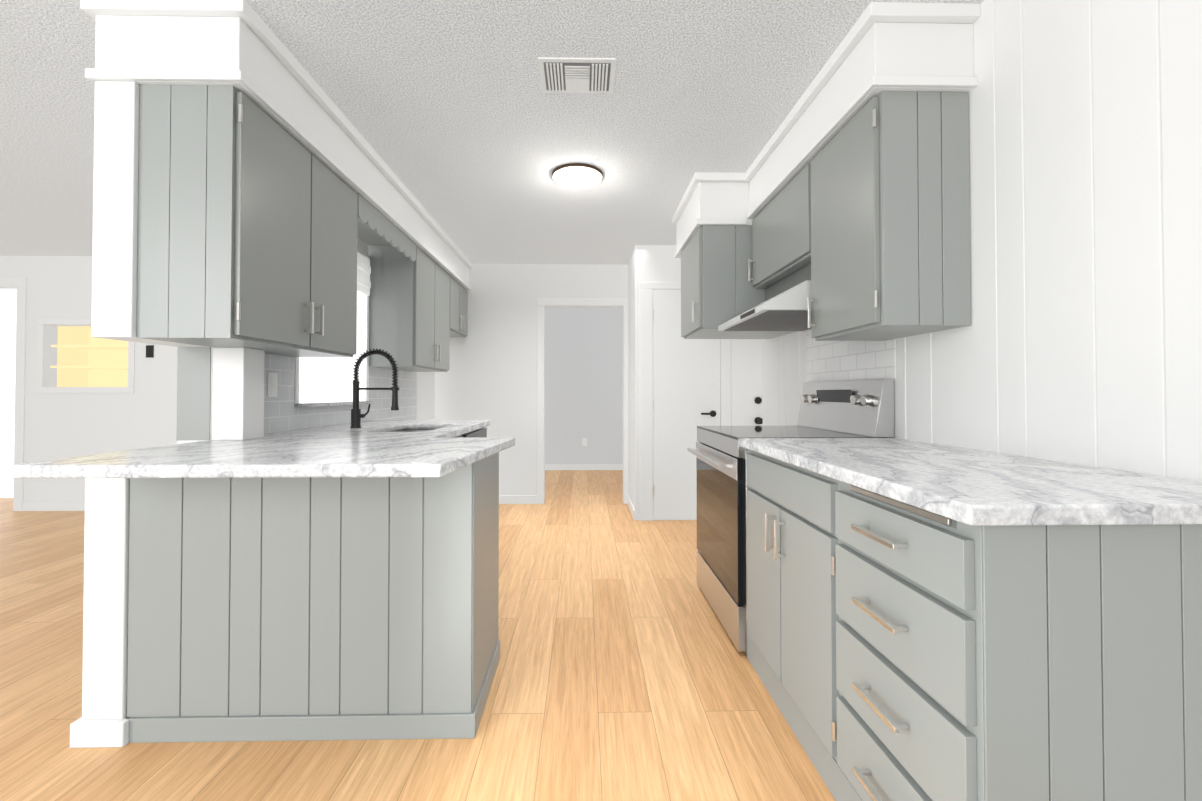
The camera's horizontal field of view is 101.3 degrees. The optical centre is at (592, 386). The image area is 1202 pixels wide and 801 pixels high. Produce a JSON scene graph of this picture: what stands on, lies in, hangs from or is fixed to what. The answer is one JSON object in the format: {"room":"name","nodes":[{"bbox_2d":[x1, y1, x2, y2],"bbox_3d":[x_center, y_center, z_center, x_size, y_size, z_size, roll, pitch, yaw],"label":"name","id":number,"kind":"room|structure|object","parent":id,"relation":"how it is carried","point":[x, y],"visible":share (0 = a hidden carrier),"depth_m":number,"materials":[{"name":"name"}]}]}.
{"room":"kitchen","nodes":[
{"label":"kitchen","id":0,"kind":"room"},
{"bbox_2d":[0,256,177,501],"bbox_3d":[-4.544,-0.089,0.593,5.833,2.400,9.360,0,-1,-1],"label":"wall","id":1,"kind":"structure","parent":0,"point":[70,425],"depth_m":4.66,"materials":[{"name":"white paint"}]},
{"bbox_2d":[22,502,84,510],"bbox_3d":[-3.522,1.125,4.650,3.633,0.085,0.012,0,-1,-1],"label":"baseboard","id":2,"kind":"structure","parent":1,"relation":"attached to","point":[80,506],"depth_m":4.62,"materials":[{"name":"white wood"}]},
{"bbox_2d":[146,345,153,357],"bbox_3d":[-4.188,-0.330,4.659,0.070,0.115,0.008,0,-1,-1],"label":"light switch","id":3,"kind":"object","parent":1,"relation":"attached to","point":[149,351],"visible":1,"depth_m":4.66,"materials":[{"name":"black plastic"}]},
{"bbox_2d":[80,0,471,346],"bbox_3d":[-1.438,-0.696,3.265,0.525,1.113,3.330,0,-1,-1],"label":"soffit","id":4,"kind":"structure","parent":0,"point":[238,45],"depth_m":1.64,"materials":[{"name":"white"}]},
{"bbox_2d":[176,238,434,443],"bbox_3d":[-1.616,-0.050,3.440,0.131,2.400,2.956,0,-1,-1],"label":"wall","id":5,"kind":"structure","parent":0,"point":[194,389],"depth_m":1.96,"materials":[{"name":"white paint"}]},
{"bbox_2d":[212,347,264,439],"bbox_3d":[-1.460,0.030,2.035,0.124,0.372,0.130,0,-1,-1],"label":"column","id":6,"kind":"structure","parent":5,"relation":"attached to","point":[238,395],"depth_m":1.97,"materials":[{"name":"white paint"}]},
{"bbox_2d":[137,84,357,356],"bbox_3d":[-1.343,-0.580,2.085,0.360,0.848,0.880,0,-1,-1],"label":"upper cabinet","id":7,"kind":"object","parent":5,"relation":"attached to","point":[247,222],"visible":1,"depth_m":1.67,"materials":[{"name":"grey wood"}]},
{"bbox_2d":[295,248,373,406],"bbox_3d":[-1.518,-0.396,2.960,0.045,1.020,0.860,0,-1,-1],"label":"window","id":8,"kind":"structure","parent":5,"relation":"in","point":[323,381],"depth_m":3.02,"materials":[{"name":"white"}]},
{"bbox_2d":[264,354,416,433],"bbox_3d":[-1.543,0.074,3.234,0.007,0.427,2.268,0,-1,-1],"label":"tile backsplash","id":9,"kind":"structure","parent":5,"relation":"attached to","point":[282,412],"depth_m":2.81,"materials":[{"name":"white tile"}]},
{"bbox_2d":[267,372,277,396],"bbox_3d":[-1.518,-0.007,2.339,0.007,0.115,0.070,0,-1,-1],"label":"outlet","id":10,"kind":"object","parent":9,"relation":"attached to","point":[272,383],"visible":1,"depth_m":2.33,"materials":[{"name":"white plastic"}]},
{"bbox_2d":[357,193,415,260],"bbox_3d":[-1.376,-0.925,2.967,0.325,0.132,0.867,0,-1,-1],"label":"valance","id":11,"kind":"object","parent":5,"relation":"attached to","point":[375,226],"visible":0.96,"depth_m":2.99,"materials":[{"name":"grey wood"}]},
{"bbox_2d":[368,245,449,371],"bbox_3d":[-1.376,-0.555,3.835,0.360,0.848,0.870,0,-1,-1],"label":"upper cabinet","id":12,"kind":"object","parent":5,"relation":"attached to","point":[409,315],"visible":0.79,"depth_m":3.40,"materials":[{"name":"grey wood"}]},
{"bbox_2d":[450,276,467,336],"bbox_3d":[-1.390,-0.731,4.602,0.358,0.475,0.651,0,-1,-1],"label":"upper cabinet","id":13,"kind":"object","parent":5,"relation":"attached to","point":[458,310],"visible":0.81,"depth_m":4.57,"materials":[{"name":"grey wood"}]},
{"bbox_2d":[0,470,834,800],"bbox_3d":[-2.236,1.160,1.939,10.500,0.060,12.000,0,-1,-1],"label":"floor","id":14,"kind":"structure","parent":0,"point":[624,670],"depth_m":1.75,"materials":[{"name":"brown wood"}]},
{"bbox_2d":[127,452,499,742],"bbox_3d":[-0.932,0.688,1.810,1.103,0.880,0.481,0,-1,-1],"label":"base cabinet","id":15,"kind":"object","parent":14,"relation":"on","point":[310,609],"visible":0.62,"depth_m":1.58,"materials":[{"name":"grey wood"}]},
{"bbox_2d":[70,478,129,747],"bbox_3d":[-1.546,0.685,1.621,0.164,0.880,0.166,0,-1,-1],"label":"column","id":16,"kind":"structure","parent":15,"relation":"attached to","point":[103,721],"depth_m":1.56,"materials":[{"name":"white wood"}]},
{"bbox_2d":[6,420,514,478],"bbox_3d":[-0.942,0.238,2.370,1.214,0.035,2.154,0,-1,-1],"label":"countertop","id":17,"kind":"structure","parent":15,"relation":"on","point":[376,448],"depth_m":1.47,"materials":[{"name":"stone"}]},
{"bbox_2d":[350,348,398,427],"bbox_3d":[-1.182,0.009,2.675,0.260,0.432,0.056,0,-1,-1],"label":"faucet","id":18,"kind":"object","parent":17,"relation":"on","point":[356,415],"visible":1,"depth_m":2.67,"materials":[{"name":"black metal"}]},
{"bbox_2d":[395,430,462,437],"bbox_3d":[-1.172,0.700,2.701,0.720,0.880,0.646,0,-1,-1],"label":"sink","id":19,"kind":"object","parent":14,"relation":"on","point":[461,436],"depth_m":3.02,"materials":[{"name":"grey metal"}]},
{"bbox_2d":[687,379,893,655],"bbox_3d":[0.905,0.554,2.455,0.732,1.165,0.760,0,-1,-1],"label":"range","id":20,"kind":"object","parent":14,"relation":"on","point":[864,408],"visible":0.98,"depth_m":2.29,"materials":[{"name":"silver metal"}]},
{"bbox_2d":[746,449,1201,800],"bbox_3d":[0.946,0.683,1.456,0.686,0.880,1.220,0,-1,-1],"label":"base cabinet","id":21,"kind":"object","parent":14,"relation":"on","point":[898,650],"visible":1,"depth_m":0.86,"materials":[{"name":"grey wood"}]},
{"bbox_2d":[738,438,1201,525],"bbox_3d":[0.955,0.225,1.452,0.672,0.035,1.245,0,-1,-1],"label":"countertop","id":22,"kind":"structure","parent":21,"relation":"on","point":[972,487],"depth_m":1.04,"materials":[{"name":"stone"}]},
{"bbox_2d":[0,0,983,264],"bbox_3d":[-2.236,-1.300,1.973,10.500,0.060,12.000,0,-1,-1],"label":"ceiling","id":23,"kind":"structure","parent":0,"point":[468,130],"depth_m":2.21,"materials":[{"name":"white paint"}]},
{"bbox_2d":[538,57,615,93],"bbox_3d":[-0.063,-1.264,2.014,0.304,0.012,0.216,0,-1,-1],"label":"ceiling vent","id":24,"kind":"object","parent":23,"relation":"in","point":[577,75],"visible":1,"depth_m":2.00,"materials":[{"name":"white metal"}]},
{"bbox_2d":[552,163,602,188],"bbox_3d":[-0.091,-1.245,2.929,0.304,0.024,0.304,0,-1,-1],"label":"ceiling light","id":25,"kind":"object","parent":23,"relation":"in","point":[576,175],"visible":0.98,"depth_m":2.88,"materials":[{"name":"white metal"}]},
{"bbox_2d":[434,264,627,502],"bbox_3d":[-0.677,-0.028,4.996,2.067,2.400,0.120,0,-1,-1],"label":"wall","id":26,"kind":"structure","parent":0,"point":[490,374],"depth_m":4.94,"materials":[{"name":"white paint"}]},
{"bbox_2d":[499,495,536,503],"bbox_3d":[-1.068,1.128,4.907,1.018,0.085,0.012,0,-1,-1],"label":"baseboard","id":27,"kind":"structure","parent":26,"relation":"attached to","point":[503,499],"depth_m":4.91,"materials":[{"name":"white wood"}]},
{"bbox_2d":[627,495,634,519],"bbox_3d":[0.358,1.124,4.610,0.012,0.085,0.660,0,-1,-1],"label":"baseboard","id":28,"kind":"structure","parent":26,"relation":"attached to","point":[629,502],"depth_m":4.53,"materials":[{"name":"white wood"}]},
{"bbox_2d":[545,308,622,463],"bbox_3d":[-0.084,0.002,7.158,4.400,2.400,0.120,0,-1,-1],"label":"wall","id":29,"kind":"structure","parent":0,"point":[583,372],"depth_m":7.08,"materials":[{"name":"white paint"}]},
{"bbox_2d":[545,464,622,469],"bbox_3d":[-0.083,1.158,7.076,4.160,0.085,0.012,0,-1,-1],"label":"baseboard","id":30,"kind":"structure","parent":29,"relation":"attached to","point":[547,466],"depth_m":7.07,"materials":[{"name":"white wood"}]},
{"bbox_2d":[582,438,586,445],"bbox_3d":[-0.118,0.798,7.079,0.070,0.115,0.009,0,-1,-1],"label":"outlet","id":31,"kind":"object","parent":29,"relation":"attached to","point":[584,441],"visible":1,"depth_m":7.08,"materials":[{"name":"white plastic"}]},
{"bbox_2d":[628,245,696,519],"bbox_3d":[1.362,-0.032,4.705,2.000,2.400,0.780,0,-1,-1],"label":"wall","id":32,"kind":"structure","parent":0,"point":[654,263],"depth_m":4.32,"materials":[{"name":"white paint"}]},
{"bbox_2d":[653,289,719,518],"bbox_3d":[0.816,0.152,4.274,0.592,1.996,0.052,0,-1,-1],"label":"pantry door","id":33,"kind":"structure","parent":32,"relation":"in","point":[686,387],"depth_m":4.29,"materials":[{"name":"white paint"}]},
{"bbox_2d":[731,339,762,425],"bbox_3d":[1.613,0.152,4.278,0.810,1.996,0.076,0,-1,-1],"label":"exterior door","id":34,"kind":"structure","parent":32,"relation":"in","point":[746,387],"depth_m":4.30,"materials":[{"name":"white"}]},
{"bbox_2d":[672,2,979,257],"bbox_3d":[0.939,-1.111,2.641,0.665,0.300,2.020,0,-1,-1],"label":"soffit","id":35,"kind":"structure","parent":0,"point":[895,46],"depth_m":1.80,"materials":[{"name":"white"}]},
{"bbox_3d":[1.887,-0.095,0.179,1.122,2.400,8.290,0,-1,-1],"label":"wall","id":36,"kind":"structure","parent":0,"visible":0},
{"bbox_2d":[806,330,895,381],"bbox_3d":[1.272,-0.180,2.502,0.003,0.305,0.825,0,-1,-1],"label":"tile backsplash","id":37,"kind":"structure","parent":36,"relation":"attached to","point":[841,360],"depth_m":2.45,"materials":[{"name":"white tile"}]},
{"bbox_2d":[762,0,1201,481],"bbox_3d":[1.329,-0.100,-0.166,0.008,2.400,7.616,0,-1,-1],"label":"panelling","id":38,"kind":"object","parent":36,"relation":"attached to","point":[1078,340],"visible":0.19,"depth_m":1.32,"materials":[{"name":"white wood"}]},
{"bbox_2d":[681,225,795,338],"bbox_3d":[0.924,-0.646,3.203,0.664,0.615,0.563,0,-1,-1],"label":"upper cabinet","id":39,"kind":"object","parent":38,"relation":"attached to","point":[717,288],"visible":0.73,"depth_m":2.92,"materials":[{"name":"grey wood"}]},
{"bbox_2d":[748,163,810,288],"bbox_3d":[1.091,-0.788,2.546,0.356,0.412,0.746,0,-1,-1],"label":"upper cabinet","id":40,"kind":"object","parent":38,"relation":"attached to","point":[781,235],"visible":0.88,"depth_m":2.46,"materials":[{"name":"grey wood"}]},
{"bbox_2d":[718,263,811,330],"bbox_3d":[1.005,-0.454,2.541,0.529,0.252,0.735,0,-1,-1],"label":"range hood","id":41,"kind":"object","parent":40,"relation":"attached to","point":[782,306],"visible":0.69,"depth_m":2.41,"materials":[{"name":"white metal"}]},
{"bbox_2d":[807,91,970,340],"bbox_3d":[1.103,-0.603,1.921,0.356,0.800,0.493,0,-1,-1],"label":"upper cabinet","id":42,"kind":"object","parent":38,"relation":"attached to","point":[890,215],"visible":1,"depth_m":1.68,"materials":[{"name":"grey wood"}]}
]}

